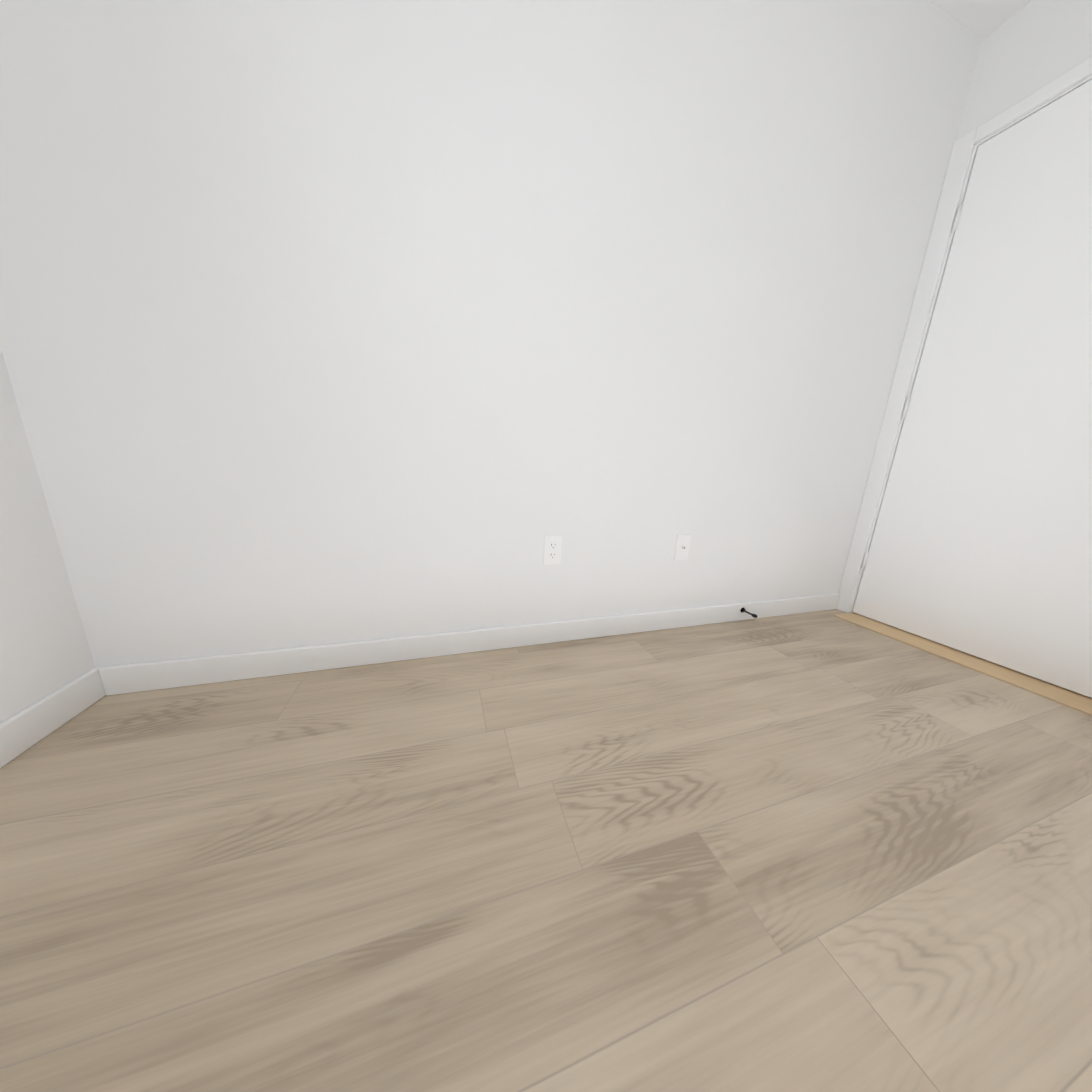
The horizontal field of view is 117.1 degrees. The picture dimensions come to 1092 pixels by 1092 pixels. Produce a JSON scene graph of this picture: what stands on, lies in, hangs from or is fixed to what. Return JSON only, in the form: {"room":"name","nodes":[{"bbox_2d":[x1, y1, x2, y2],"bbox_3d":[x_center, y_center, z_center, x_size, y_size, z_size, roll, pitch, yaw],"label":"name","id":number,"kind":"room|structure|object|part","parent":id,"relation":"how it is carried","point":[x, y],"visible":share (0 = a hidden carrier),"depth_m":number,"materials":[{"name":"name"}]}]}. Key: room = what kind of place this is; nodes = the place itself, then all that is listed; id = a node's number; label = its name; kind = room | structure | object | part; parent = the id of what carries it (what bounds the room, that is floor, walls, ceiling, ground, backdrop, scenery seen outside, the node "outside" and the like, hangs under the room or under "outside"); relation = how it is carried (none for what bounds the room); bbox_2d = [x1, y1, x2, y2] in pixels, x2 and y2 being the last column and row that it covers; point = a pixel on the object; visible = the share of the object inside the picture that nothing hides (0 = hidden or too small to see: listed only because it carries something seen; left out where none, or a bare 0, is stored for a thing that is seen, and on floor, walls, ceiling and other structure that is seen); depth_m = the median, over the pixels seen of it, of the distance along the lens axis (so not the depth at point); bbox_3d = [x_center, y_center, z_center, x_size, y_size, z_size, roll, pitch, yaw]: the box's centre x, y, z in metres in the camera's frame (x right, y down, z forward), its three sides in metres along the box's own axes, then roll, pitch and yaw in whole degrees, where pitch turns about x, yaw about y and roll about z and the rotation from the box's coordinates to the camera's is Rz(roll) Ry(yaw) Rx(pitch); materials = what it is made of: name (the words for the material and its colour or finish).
{"room":"empty bedroom","nodes":[
{"label":"empty bedroom","id":0,"kind":"room"},
{"bbox_2d":[0,347,94,722],"bbox_3d":[-0.622,-0.223,-1.459,0.120,2.440,4.619,-2,14,-17],"label":"wall","id":1,"kind":"structure","parent":0,"point":[44,649],"depth_m":0.81,"materials":[{"name":"white paint"}]},
{"bbox_2d":[0,667,105,767],"bbox_3d":[-0.626,0.905,-1.117,0.014,0.090,4.499,-2,14,-17],"label":"baseboard","id":2,"kind":"structure","parent":1,"relation":"attached to","point":[24,730],"depth_m":0.83,"materials":[{"name":"white wood"}]},
{"bbox_2d":[0,0,981,666],"bbox_3d":[0.443,-0.815,1.286,3.812,2.440,0.120,-2,14,-17],"label":"wall","id":3,"kind":"structure","parent":0,"point":[322,322],"depth_m":1.02,"materials":[{"name":"white paint"}]},
{"bbox_2d":[98,594,839,695],"bbox_3d":[0.175,0.350,1.416,3.046,0.090,0.014,-2,14,-17],"label":"baseboard","id":4,"kind":"structure","parent":3,"relation":"attached to","point":[137,677],"depth_m":1.20,"materials":[{"name":"white wood"}]},
{"bbox_2d":[740,607,757,617],"bbox_3d":[0.984,0.326,1.617,0.027,0.027,0.078,-2,14,-17],"label":"door stop","id":5,"kind":"object","parent":4,"relation":"attached to","point":[742,610],"visible":1,"depth_m":1.62,"materials":[{"name":"black metal"}]},
{"bbox_2d":[543,535,561,564],"bbox_3d":[0.026,0.016,1.290,0.070,0.114,0.007,-2,14,-17],"label":"duplex electrical outlet","id":6,"kind":"object","parent":3,"relation":"attached to","point":[552,548],"visible":1,"depth_m":1.29,"materials":[{"name":"white plastic"}]},
{"bbox_2d":[674,534,690,559],"bbox_3d":[0.603,0.007,1.467,0.070,0.114,0.015,-2,14,-17],"label":"outlet","id":7,"kind":"object","parent":3,"relation":"attached to","point":[682,547],"visible":1,"depth_m":1.47,"materials":[{"name":"white plastic"}]},
{"bbox_2d":[0,609,1091,1091],"bbox_3d":[1.069,0.950,-0.569,3.812,0.100,4.739,-2,14,-17],"label":"floor","id":8,"kind":"structure","parent":0,"point":[822,851],"depth_m":0.59,"materials":[{"name":"brown wood"}]},
{"bbox_2d":[834,613,1091,714],"bbox_3d":[1.743,0.458,1.438,0.195,0.004,0.796,-2,14,-17],"label":"sill","id":9,"kind":"structure","parent":8,"relation":"on","point":[1069,698],"depth_m":1.34,"materials":[{"name":"brown wood"}]},
{"bbox_2d":[929,0,1032,39],"bbox_3d":[1.177,-1.522,-1.145,3.812,0.100,4.739,-2,14,-17],"label":"ceiling","id":10,"kind":"structure","parent":0,"point":[982,19],"depth_m":1.26,"materials":[{"name":"white paint"}]},
{"bbox_2d":[956,0,1091,140],"bbox_3d":[1.882,-0.735,1.213,0.120,2.440,0.899,-2,14,-17],"label":"wall","id":11,"kind":"structure","parent":0,"point":[1033,46],"depth_m":1.24,"materials":[{"name":"white paint"}]},
{"bbox_2d":[837,56,1091,612],"bbox_3d":[1.867,-0.573,1.248,0.135,2.108,0.898,-2,14,-17],"label":"door frame","id":12,"kind":"structure","parent":11,"relation":"attached to","point":[954,180],"depth_m":1.51,"materials":[{"name":"white wood"}]},
{"bbox_2d":[853,80,1091,697],"bbox_3d":[1.808,-0.541,1.216,0.102,2.035,0.799,-2,14,-17],"label":"entry door","id":13,"kind":"structure","parent":11,"relation":"in","point":[981,545],"depth_m":1.30,"materials":[{"name":"white wood"}]},
{"bbox_3d":[1.703,-0.653,1.579,0.011,1.600,0.012,-2,14,-17],"label":"entry door hinge","id":14,"kind":"part","parent":13,"relation":"part of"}
]}

